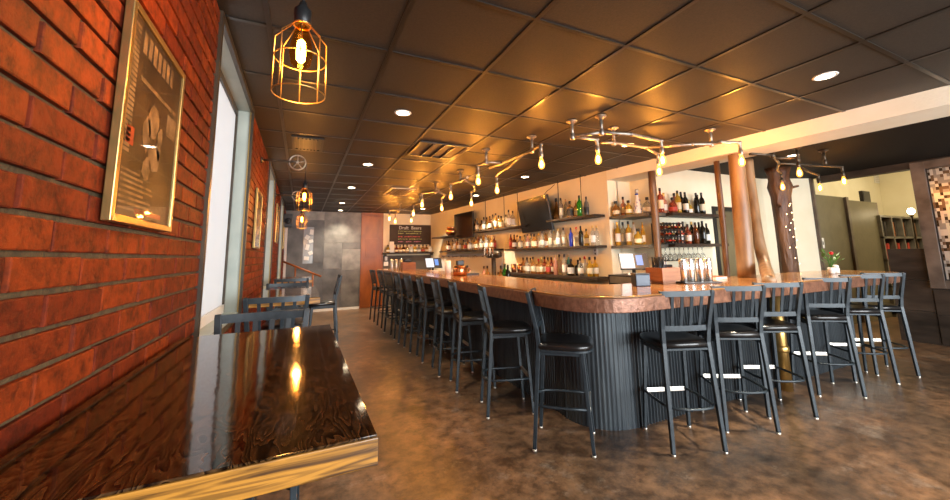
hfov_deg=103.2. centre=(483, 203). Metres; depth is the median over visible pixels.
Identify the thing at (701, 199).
bottle
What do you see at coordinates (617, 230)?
bottle
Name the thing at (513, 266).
copper mug
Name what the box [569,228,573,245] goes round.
bottle
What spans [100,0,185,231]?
framed poster
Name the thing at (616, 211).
bottle
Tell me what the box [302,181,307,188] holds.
socket
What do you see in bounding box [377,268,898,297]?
countertop
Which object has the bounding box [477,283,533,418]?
bar stool
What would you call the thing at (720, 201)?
log post
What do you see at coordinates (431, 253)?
wall shelf
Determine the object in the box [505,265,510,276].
bottle
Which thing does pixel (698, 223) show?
bottle
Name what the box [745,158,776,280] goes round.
log post
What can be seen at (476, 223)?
bottle
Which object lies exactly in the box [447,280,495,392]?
bar stool
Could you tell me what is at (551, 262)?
bottle
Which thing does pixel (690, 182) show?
wall
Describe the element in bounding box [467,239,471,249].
bottle
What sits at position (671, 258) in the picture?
wine glass
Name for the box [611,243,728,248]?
niche shelf
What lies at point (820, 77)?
recessed light
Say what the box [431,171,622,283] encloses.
wall
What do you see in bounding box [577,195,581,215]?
bottle
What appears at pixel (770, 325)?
bar stool
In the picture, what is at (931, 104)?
ceiling beam
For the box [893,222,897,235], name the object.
book
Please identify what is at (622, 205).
bottle
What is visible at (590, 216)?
wall shelf
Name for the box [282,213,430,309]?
wall
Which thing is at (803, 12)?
grid
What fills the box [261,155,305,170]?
bracket
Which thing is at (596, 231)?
bottle
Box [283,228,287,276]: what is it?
trim
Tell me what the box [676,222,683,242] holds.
bottle
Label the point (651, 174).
log post
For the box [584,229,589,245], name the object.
bottle
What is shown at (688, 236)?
bottle
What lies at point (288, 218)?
wall speaker
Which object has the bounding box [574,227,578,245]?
bottle
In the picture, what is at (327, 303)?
bar stool
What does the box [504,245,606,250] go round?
wall shelf
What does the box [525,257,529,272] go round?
bottle
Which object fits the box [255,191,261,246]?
print
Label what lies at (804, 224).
wall
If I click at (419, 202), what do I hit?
light
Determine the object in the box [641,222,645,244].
bottle
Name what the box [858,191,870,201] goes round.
speaker box
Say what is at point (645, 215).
niche shelf
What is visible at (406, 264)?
box
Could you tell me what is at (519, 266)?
copper mug
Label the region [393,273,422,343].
bar stool
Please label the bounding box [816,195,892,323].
wall
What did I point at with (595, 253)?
outlet plate
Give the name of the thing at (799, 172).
light
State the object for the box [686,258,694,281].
cocktail shaker
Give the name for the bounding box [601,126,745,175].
light
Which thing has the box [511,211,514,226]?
bottle
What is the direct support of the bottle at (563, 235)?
on the wall shelf at (591, 246)
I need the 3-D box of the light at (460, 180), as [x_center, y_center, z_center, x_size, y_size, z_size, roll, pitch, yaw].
[-0.303,-0.220,5.724,0.370,0.387,1.254,-2,-8,8]
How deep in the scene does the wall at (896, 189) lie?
8.73 m
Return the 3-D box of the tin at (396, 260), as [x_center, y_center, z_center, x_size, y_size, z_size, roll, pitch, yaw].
[-1.906,1.336,8.238,0.074,0.230,0.074,3,-9,-25]
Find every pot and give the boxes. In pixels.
[446,226,453,235]
[453,265,466,275]
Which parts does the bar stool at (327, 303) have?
leg, seat frame, seat, rail, leg, leg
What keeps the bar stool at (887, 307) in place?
on the floor
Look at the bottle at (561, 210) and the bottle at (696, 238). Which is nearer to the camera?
the bottle at (696, 238)
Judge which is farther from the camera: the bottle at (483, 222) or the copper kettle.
the bottle at (483, 222)
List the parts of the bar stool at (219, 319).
leg, rail, leg, leg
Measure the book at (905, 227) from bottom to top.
0.300 m
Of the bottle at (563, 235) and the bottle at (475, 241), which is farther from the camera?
the bottle at (475, 241)
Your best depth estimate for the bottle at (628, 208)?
5.23 m
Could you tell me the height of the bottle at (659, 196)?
0.330 m
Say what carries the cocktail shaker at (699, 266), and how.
on the bar mat
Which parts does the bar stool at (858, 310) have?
footrest plate, leg, seat, seat frame, leg, rail, rail, leg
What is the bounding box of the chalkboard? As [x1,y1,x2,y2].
[389,225,430,244]
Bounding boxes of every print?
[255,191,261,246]
[276,207,278,241]
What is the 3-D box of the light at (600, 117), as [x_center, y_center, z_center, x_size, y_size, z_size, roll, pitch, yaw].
[1.254,-0.561,3.457,0.982,0.387,0.274,1,-8,-17]
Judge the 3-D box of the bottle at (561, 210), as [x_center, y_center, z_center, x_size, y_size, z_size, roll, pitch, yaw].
[1.258,0.081,6.118,0.079,0.340,0.077,4,-9,-34]
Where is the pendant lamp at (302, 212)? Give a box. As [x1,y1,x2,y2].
[296,202,306,227]
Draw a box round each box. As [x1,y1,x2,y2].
[401,259,415,269]
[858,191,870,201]
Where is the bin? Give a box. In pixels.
[630,273,649,285]
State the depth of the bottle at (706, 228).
5.48 m
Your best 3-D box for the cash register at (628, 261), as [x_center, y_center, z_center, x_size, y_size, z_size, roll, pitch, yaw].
[1.846,0.742,4.624,0.340,0.262,0.137,-2,-8,10]
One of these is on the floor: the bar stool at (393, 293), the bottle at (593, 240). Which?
the bar stool at (393, 293)
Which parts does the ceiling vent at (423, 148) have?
grille plate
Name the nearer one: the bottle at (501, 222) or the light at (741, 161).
the light at (741, 161)
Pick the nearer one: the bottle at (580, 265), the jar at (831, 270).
the jar at (831, 270)
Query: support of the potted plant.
on the bar counter at (614, 316)
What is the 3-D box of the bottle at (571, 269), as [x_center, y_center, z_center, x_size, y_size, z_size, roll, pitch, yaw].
[1.359,0.993,5.855,0.100,0.259,0.100,1,-8,-12]
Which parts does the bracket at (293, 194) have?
arm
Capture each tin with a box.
[390,259,393,269]
[395,259,397,269]
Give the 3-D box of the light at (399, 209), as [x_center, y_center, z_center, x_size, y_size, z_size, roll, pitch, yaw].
[-1.918,0.245,8.892,0.552,0.387,0.951,-1,-8,-3]
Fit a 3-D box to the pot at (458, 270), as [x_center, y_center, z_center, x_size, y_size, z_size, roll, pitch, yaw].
[-0.333,0.946,5.303,0.200,0.145,0.200,3,-9,-25]
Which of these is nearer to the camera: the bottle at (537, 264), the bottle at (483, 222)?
the bottle at (537, 264)
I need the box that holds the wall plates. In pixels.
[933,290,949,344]
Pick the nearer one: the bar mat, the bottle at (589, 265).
the bar mat
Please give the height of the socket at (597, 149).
0.060 m
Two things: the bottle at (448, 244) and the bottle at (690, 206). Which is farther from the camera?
the bottle at (448, 244)
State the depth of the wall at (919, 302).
5.31 m
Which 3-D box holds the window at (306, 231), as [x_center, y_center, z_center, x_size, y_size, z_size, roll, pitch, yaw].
[-4.444,1.060,9.541,0.280,0.920,0.012,3,-9,-25]
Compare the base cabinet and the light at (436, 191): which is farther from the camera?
the light at (436, 191)
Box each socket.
[294,1,311,29]
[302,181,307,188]
[595,146,599,152]
[738,149,743,154]
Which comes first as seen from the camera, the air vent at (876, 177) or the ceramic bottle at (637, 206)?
the ceramic bottle at (637, 206)
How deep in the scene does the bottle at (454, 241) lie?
9.24 m
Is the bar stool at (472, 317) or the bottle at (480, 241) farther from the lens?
the bottle at (480, 241)
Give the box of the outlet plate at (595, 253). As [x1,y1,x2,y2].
[593,248,597,255]
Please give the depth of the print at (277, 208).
6.19 m
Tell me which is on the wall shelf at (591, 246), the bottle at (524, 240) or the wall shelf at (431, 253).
the bottle at (524, 240)
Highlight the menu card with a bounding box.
[389,242,393,252]
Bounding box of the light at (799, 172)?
[749,147,846,190]
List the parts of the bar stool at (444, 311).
leg, leg, seat, leg, leg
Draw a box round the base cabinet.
[608,274,650,283]
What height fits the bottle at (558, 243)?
0.296 m
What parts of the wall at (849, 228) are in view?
panel, panel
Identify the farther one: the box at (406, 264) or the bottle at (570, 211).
the box at (406, 264)
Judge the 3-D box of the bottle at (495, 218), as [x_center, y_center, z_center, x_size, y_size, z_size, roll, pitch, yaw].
[0.251,0.365,7.752,0.073,0.320,0.075,-8,-10,41]
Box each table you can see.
[0,324,377,499]
[249,286,319,328]
[273,276,311,287]
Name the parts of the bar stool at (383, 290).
leg, leg, seat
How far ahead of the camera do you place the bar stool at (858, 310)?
3.82 m
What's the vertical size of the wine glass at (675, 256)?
0.184 m
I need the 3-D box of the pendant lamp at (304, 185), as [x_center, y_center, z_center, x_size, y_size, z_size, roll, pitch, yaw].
[-1.827,-0.178,3.848,0.146,0.494,0.146,3,-9,-25]
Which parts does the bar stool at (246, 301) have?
leg, rail, leg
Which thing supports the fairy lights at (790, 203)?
attached to the trunk
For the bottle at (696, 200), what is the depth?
5.33 m
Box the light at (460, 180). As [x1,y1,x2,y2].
[449,170,475,205]
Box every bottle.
[447,241,450,250]
[453,239,455,250]
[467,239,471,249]
[474,237,477,249]
[475,218,478,230]
[479,236,482,248]
[482,217,485,229]
[484,235,488,248]
[488,216,491,228]
[490,235,493,248]
[494,213,497,228]
[499,216,503,227]
[502,264,505,275]
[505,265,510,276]
[507,210,510,226]
[509,234,512,248]
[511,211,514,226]
[512,235,515,248]
[518,236,522,247]
[521,257,524,272]
[523,235,525,247]
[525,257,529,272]
[526,234,529,247]
[531,234,536,247]
[531,257,535,273]
[536,259,539,273]
[537,233,540,247]
[539,257,543,273]
[540,231,544,247]
[543,257,545,273]
[544,233,547,246]
[546,257,550,274]
[548,230,552,246]
[550,257,553,273]
[552,231,555,246]
[553,255,557,274]
[554,198,558,218]
[556,229,560,246]
[557,254,561,274]
[559,198,563,217]
[561,227,565,246]
[562,254,566,274]
[564,199,567,217]
[566,254,569,274]
[567,201,573,216]
[567,259,574,275]
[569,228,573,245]
[573,200,576,216]
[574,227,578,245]
[575,260,578,275]
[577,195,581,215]
[578,257,583,275]
[579,226,583,245]
[583,256,587,275]
[584,197,588,214]
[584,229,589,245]
[587,257,592,276]
[590,225,595,244]
[593,257,598,276]
[595,225,599,244]
[612,201,620,215]
[615,222,620,245]
[620,197,625,214]
[620,222,626,244]
[625,200,632,214]
[626,221,631,244]
[631,222,635,244]
[633,189,641,213]
[634,229,642,244]
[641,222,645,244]
[643,197,650,212]
[657,188,663,212]
[662,193,667,212]
[668,197,677,212]
[675,190,681,212]
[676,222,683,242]
[679,192,682,212]
[682,192,688,212]
[685,224,691,243]
[688,200,693,212]
[689,222,693,243]
[693,193,699,212]
[693,222,699,243]
[697,222,700,243]
[699,193,705,213]
[700,221,706,243]
[705,223,710,243]
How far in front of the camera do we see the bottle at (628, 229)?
5.21 m
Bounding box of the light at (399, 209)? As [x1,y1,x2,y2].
[388,203,412,223]
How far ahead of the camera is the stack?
3.69 m
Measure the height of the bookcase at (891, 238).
1.960 m
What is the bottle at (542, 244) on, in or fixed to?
on the wall shelf at (591, 246)
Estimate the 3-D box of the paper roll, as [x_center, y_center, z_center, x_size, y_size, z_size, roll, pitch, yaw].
[-0.583,1.036,6.121,0.100,0.200,0.098,3,-9,-25]
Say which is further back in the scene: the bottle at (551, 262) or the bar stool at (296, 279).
the bottle at (551, 262)
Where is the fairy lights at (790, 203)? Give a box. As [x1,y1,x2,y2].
[786,203,799,263]
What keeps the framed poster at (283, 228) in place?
attached to the wall at (86, 300)
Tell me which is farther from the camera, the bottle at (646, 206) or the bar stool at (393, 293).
the bar stool at (393, 293)
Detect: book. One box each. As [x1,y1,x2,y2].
[883,222,887,235]
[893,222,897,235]
[903,223,907,236]
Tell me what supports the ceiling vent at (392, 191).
in the ceiling
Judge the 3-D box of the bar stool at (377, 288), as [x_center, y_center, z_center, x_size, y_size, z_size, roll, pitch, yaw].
[-2.172,1.947,8.020,0.459,1.062,0.403,3,-9,-29]
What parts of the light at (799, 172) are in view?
light bulb, light bulb, light bulb, light bulb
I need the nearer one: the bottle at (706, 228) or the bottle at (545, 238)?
the bottle at (706, 228)
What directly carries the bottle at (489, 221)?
on the wall shelf at (518, 226)
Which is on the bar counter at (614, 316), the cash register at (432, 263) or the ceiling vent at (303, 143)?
the cash register at (432, 263)
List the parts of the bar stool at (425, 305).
leg, leg, seat, leg, leg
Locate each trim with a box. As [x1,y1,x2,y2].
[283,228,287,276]
[809,178,825,269]
[816,156,949,182]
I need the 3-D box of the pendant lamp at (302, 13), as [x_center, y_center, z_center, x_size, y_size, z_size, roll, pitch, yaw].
[-0.548,-0.569,1.140,0.146,0.504,0.146,3,-9,-25]
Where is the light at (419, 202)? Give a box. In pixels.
[412,195,423,215]
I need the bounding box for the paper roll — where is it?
[445,261,450,272]
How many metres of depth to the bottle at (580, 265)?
5.65 m
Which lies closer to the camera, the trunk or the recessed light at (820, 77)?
the recessed light at (820, 77)
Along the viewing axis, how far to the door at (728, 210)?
5.78 m
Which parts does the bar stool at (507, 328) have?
leg, leg, seat, seat frame, rail, leg, footrest plate, leg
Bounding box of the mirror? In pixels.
[909,157,949,288]
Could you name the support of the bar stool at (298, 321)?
on the floor
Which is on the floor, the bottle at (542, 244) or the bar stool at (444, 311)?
the bar stool at (444, 311)
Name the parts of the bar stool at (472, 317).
leg, leg, rail, seat frame, seat, leg, leg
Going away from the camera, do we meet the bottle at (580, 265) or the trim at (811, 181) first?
the bottle at (580, 265)
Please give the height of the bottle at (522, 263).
0.282 m
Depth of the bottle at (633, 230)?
5.25 m
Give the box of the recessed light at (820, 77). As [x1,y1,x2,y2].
[812,71,838,80]
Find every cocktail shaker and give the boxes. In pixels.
[678,258,687,281]
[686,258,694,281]
[695,258,704,280]
[703,258,712,280]
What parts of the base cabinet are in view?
drawer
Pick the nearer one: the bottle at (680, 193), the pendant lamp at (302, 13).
the pendant lamp at (302, 13)
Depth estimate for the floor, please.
2.66 m
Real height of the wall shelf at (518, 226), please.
0.720 m
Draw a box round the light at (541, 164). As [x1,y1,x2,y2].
[476,135,544,193]
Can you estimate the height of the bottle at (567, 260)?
0.327 m
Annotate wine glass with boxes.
[663,247,668,260]
[668,247,673,260]
[672,247,677,260]
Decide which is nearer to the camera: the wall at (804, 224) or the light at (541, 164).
the light at (541, 164)
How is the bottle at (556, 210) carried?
on the wall shelf at (590, 216)
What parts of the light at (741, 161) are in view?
light bulb, light bulb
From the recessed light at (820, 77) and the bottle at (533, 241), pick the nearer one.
the recessed light at (820, 77)
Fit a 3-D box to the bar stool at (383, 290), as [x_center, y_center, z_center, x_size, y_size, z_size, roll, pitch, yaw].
[-1.817,1.843,7.310,0.459,1.062,0.403,3,-9,-27]
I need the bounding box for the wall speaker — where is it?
[283,214,292,227]
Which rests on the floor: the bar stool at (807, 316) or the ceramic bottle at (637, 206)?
the bar stool at (807, 316)
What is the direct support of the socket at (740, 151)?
attached to the light at (741, 161)
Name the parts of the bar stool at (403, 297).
leg, leg, seat, leg, leg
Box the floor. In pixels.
[257,306,949,499]
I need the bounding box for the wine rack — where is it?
[651,222,684,243]
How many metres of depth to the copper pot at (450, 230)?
9.30 m
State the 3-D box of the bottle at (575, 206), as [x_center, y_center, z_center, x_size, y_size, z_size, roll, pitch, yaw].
[1.463,0.087,5.955,0.080,0.276,0.083,-4,-8,20]
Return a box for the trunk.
[764,166,799,272]
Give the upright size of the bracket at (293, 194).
0.166 m
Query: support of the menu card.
on the wall shelf at (431, 253)
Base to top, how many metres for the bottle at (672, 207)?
0.213 m
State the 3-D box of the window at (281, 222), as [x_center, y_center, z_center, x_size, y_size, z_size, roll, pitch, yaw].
[-4.153,0.735,7.575,0.137,1.620,1.340,3,-9,-25]
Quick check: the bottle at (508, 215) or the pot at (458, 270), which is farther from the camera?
the bottle at (508, 215)
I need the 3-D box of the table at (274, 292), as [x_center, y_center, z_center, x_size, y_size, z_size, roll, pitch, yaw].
[-1.628,1.267,3.088,0.445,1.050,1.150,3,-9,-25]
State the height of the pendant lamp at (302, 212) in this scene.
0.514 m
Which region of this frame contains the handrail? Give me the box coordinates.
[283,261,320,286]
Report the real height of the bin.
0.105 m
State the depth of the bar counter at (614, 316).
3.21 m
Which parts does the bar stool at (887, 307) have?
footrest plate, leg, seat, rail, rail, leg, seat frame, leg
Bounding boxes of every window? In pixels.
[191,10,254,336]
[261,161,275,289]
[276,196,284,278]
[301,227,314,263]
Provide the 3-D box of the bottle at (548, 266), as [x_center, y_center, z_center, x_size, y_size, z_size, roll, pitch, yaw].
[1.081,1.048,6.308,0.084,0.282,0.082,7,-11,-45]
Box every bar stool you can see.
[214,308,309,499]
[243,294,309,331]
[261,282,308,329]
[274,278,308,319]
[308,274,341,342]
[369,270,391,322]
[377,271,402,328]
[384,272,412,335]
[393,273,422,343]
[403,274,437,352]
[415,276,451,362]
[430,278,473,376]
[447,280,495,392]
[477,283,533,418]
[525,287,595,457]
[639,289,727,457]
[696,285,780,434]
[733,282,818,419]
[786,277,866,398]
[822,274,900,384]
[849,272,920,377]
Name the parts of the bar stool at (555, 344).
leg, leg, rail, seat, seat frame, leg, leg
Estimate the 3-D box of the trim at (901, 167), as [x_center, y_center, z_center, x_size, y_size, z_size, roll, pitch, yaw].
[6.173,-0.539,5.418,0.150,0.100,2.200,3,-9,-25]
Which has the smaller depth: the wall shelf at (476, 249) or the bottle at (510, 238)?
the bottle at (510, 238)
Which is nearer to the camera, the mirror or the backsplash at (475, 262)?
the mirror
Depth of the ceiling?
2.68 m
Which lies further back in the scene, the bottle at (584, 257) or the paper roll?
the paper roll
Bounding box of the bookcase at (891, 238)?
[876,215,923,316]
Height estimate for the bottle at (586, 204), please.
0.302 m
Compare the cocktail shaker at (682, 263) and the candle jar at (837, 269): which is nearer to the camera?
the cocktail shaker at (682, 263)
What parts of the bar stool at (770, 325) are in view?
leg, footrest plate, leg, seat, leg, rail, rail, seat frame, leg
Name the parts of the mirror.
mosaic panel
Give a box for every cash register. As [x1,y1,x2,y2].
[424,258,441,270]
[618,253,649,274]
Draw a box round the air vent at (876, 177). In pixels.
[874,175,879,182]
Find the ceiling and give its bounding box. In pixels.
[216,0,949,214]
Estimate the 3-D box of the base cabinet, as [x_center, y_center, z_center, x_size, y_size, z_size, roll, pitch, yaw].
[1.966,1.390,4.512,0.578,1.055,0.620,3,-9,-25]
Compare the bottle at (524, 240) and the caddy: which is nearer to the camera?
the caddy
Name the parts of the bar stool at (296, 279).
rail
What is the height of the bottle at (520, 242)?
0.228 m
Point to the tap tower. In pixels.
(493, 255)
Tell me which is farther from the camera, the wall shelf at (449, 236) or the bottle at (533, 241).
the wall shelf at (449, 236)
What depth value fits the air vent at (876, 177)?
8.96 m
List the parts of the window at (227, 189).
rail, pane, sash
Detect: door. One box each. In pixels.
[359,212,383,308]
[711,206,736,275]
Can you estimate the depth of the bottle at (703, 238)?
5.30 m
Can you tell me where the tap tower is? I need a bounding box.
[484,248,501,275]
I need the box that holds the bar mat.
[676,281,721,283]
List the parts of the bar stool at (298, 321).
leg, seat, rail, rail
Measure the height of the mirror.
1.750 m
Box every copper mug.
[511,264,516,272]
[517,264,522,272]
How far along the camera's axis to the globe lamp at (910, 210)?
7.36 m
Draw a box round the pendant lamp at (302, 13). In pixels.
[270,0,326,103]
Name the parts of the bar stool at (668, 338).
leg, rail, footrest plate, leg, seat, seat frame, rail, leg, rail, leg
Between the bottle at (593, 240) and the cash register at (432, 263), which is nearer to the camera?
the bottle at (593, 240)
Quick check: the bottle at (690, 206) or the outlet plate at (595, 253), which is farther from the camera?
the outlet plate at (595, 253)
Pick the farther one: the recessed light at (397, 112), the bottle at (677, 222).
the bottle at (677, 222)
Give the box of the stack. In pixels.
[713,275,726,279]
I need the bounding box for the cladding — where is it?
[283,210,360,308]
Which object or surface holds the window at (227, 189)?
in the wall at (86, 300)
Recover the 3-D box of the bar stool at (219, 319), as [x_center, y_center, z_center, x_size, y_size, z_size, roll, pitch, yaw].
[-0.952,1.026,1.550,0.403,1.084,0.459,3,-9,-25]
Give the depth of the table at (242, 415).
0.63 m
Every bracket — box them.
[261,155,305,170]
[275,191,302,200]
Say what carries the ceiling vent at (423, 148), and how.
in the ceiling
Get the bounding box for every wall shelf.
[382,252,433,255]
[432,235,456,238]
[439,249,503,251]
[472,191,524,232]
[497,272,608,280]
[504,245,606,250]
[546,176,604,222]
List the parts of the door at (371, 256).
inset panel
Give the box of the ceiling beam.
[606,85,949,181]
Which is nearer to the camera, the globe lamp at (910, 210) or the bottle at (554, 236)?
the bottle at (554, 236)
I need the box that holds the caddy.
[645,257,680,283]
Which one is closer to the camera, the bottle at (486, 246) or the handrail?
the bottle at (486, 246)
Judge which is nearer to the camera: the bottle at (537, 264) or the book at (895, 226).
the bottle at (537, 264)
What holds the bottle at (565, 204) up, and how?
on the wall shelf at (590, 216)
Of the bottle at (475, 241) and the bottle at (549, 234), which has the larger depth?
the bottle at (475, 241)
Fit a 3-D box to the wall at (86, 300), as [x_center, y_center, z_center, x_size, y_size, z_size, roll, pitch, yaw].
[-2.052,0.542,3.186,0.115,2.530,13.600,3,-9,-25]
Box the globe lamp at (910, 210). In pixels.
[907,208,918,248]
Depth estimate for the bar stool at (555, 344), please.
2.63 m
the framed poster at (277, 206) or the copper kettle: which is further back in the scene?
the framed poster at (277, 206)
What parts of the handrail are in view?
rail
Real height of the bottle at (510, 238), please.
0.286 m
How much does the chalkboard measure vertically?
0.560 m
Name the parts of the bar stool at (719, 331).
leg, leg, footrest plate, seat, seat frame, rail, rail, leg, leg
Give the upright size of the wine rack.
0.285 m
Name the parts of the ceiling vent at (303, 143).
grille plate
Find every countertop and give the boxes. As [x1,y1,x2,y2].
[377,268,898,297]
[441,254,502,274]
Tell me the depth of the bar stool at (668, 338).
2.60 m
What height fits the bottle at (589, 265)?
0.285 m
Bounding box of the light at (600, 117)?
[566,114,665,164]
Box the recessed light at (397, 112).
[394,110,410,115]
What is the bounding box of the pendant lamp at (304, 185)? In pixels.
[296,163,311,210]
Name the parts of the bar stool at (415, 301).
leg, leg, seat, leg, leg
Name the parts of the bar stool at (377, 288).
leg, leg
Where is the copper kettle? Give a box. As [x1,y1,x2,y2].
[453,260,470,275]
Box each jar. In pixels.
[827,267,834,273]
[833,265,839,272]
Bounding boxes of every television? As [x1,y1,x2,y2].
[454,211,473,238]
[518,184,554,232]
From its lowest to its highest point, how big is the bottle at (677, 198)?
0.316 m
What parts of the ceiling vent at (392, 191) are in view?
grille plate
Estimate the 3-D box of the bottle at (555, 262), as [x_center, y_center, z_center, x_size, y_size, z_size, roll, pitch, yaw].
[1.177,1.006,6.155,0.073,0.322,0.071,-6,-9,33]
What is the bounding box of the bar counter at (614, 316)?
[377,268,899,430]
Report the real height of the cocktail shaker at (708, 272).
0.205 m
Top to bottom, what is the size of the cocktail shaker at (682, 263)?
0.205 m
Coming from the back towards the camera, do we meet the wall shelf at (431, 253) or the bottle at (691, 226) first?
the wall shelf at (431, 253)
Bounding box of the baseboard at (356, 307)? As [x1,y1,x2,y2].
[313,306,358,311]
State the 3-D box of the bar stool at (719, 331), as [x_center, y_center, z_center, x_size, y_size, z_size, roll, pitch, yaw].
[1.973,1.181,3.015,0.403,1.062,0.459,-2,-8,5]
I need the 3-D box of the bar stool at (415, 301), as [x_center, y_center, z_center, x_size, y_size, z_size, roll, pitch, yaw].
[-0.927,1.583,5.538,0.459,1.062,0.403,2,-9,-24]
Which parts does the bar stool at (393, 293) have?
leg, leg, seat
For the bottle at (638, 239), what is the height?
0.219 m
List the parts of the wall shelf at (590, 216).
hanging rod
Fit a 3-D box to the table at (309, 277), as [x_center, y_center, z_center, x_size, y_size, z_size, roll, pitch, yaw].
[-2.684,1.587,5.276,0.450,1.050,1.050,3,-9,-25]
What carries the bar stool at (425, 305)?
on the floor
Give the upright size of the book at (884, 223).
0.300 m
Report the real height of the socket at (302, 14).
0.075 m
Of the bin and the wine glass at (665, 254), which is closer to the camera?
the bin
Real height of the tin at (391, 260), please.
0.230 m
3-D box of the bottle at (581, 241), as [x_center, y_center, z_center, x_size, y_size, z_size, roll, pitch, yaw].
[1.477,0.493,5.712,0.067,0.305,0.069,-9,-11,44]
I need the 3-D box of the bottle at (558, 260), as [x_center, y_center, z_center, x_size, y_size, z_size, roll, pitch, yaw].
[1.252,1.007,6.207,0.073,0.330,0.075,1,-8,-18]
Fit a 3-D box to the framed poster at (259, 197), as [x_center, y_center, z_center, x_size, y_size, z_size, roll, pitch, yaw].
[-2.135,0.156,3.561,0.018,0.540,0.460,3,-9,-25]
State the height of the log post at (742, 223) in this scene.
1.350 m
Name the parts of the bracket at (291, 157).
arm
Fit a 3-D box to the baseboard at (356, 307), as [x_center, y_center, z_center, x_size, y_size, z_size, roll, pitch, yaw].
[-4.084,2.694,9.489,1.820,0.055,0.029,3,-9,-25]
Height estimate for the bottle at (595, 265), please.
0.289 m
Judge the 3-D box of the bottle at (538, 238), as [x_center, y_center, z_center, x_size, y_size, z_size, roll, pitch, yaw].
[0.981,0.663,6.691,0.074,0.254,0.076,-3,-8,15]
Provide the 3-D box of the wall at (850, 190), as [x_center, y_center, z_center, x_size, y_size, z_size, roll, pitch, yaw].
[7.518,0.429,8.027,4.700,3.700,0.150,3,-9,-25]
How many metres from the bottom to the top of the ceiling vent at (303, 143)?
0.020 m
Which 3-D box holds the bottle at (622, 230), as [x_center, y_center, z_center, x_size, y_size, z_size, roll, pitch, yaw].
[2.014,0.439,5.431,0.076,0.335,0.078,-8,-11,43]
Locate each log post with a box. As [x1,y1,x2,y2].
[648,171,661,256]
[714,161,730,276]
[728,153,755,276]
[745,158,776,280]
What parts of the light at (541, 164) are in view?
light bulb, light bulb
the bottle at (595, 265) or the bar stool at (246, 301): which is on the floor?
the bar stool at (246, 301)
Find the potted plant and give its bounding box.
[819,248,843,273]
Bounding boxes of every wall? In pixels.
[0,0,285,458]
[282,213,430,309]
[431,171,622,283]
[616,170,771,278]
[761,178,820,272]
[814,176,883,214]
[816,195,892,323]
[879,171,917,216]
[887,248,949,345]
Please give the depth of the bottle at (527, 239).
6.78 m
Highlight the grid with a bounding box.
[225,0,949,214]
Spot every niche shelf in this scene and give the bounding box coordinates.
[609,212,725,219]
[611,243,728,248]
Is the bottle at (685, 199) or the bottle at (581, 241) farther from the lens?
the bottle at (581, 241)
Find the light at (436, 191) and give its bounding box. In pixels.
[420,182,445,210]
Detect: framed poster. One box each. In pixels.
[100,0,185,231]
[252,188,262,248]
[275,203,279,242]
[282,228,284,248]
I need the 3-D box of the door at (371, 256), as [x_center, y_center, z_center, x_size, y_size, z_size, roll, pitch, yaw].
[-3.022,1.516,10.159,0.585,2.530,0.058,3,-9,-25]
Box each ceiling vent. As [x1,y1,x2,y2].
[291,135,324,151]
[383,187,415,195]
[407,141,469,159]
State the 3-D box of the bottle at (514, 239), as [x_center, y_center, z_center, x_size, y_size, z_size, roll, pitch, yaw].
[0.584,0.729,7.164,0.077,0.266,0.079,6,-11,-43]
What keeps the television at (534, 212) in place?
attached to the wall at (601, 193)
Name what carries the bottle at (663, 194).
on the niche shelf at (645, 215)
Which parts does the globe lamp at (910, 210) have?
globe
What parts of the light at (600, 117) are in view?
light bulb, light bulb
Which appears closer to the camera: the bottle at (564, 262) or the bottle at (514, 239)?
the bottle at (564, 262)
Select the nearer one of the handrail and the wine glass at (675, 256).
the wine glass at (675, 256)
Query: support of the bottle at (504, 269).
on the countertop
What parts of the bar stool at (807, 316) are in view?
leg, footrest plate, leg, seat, seat frame, rail, rail, leg, leg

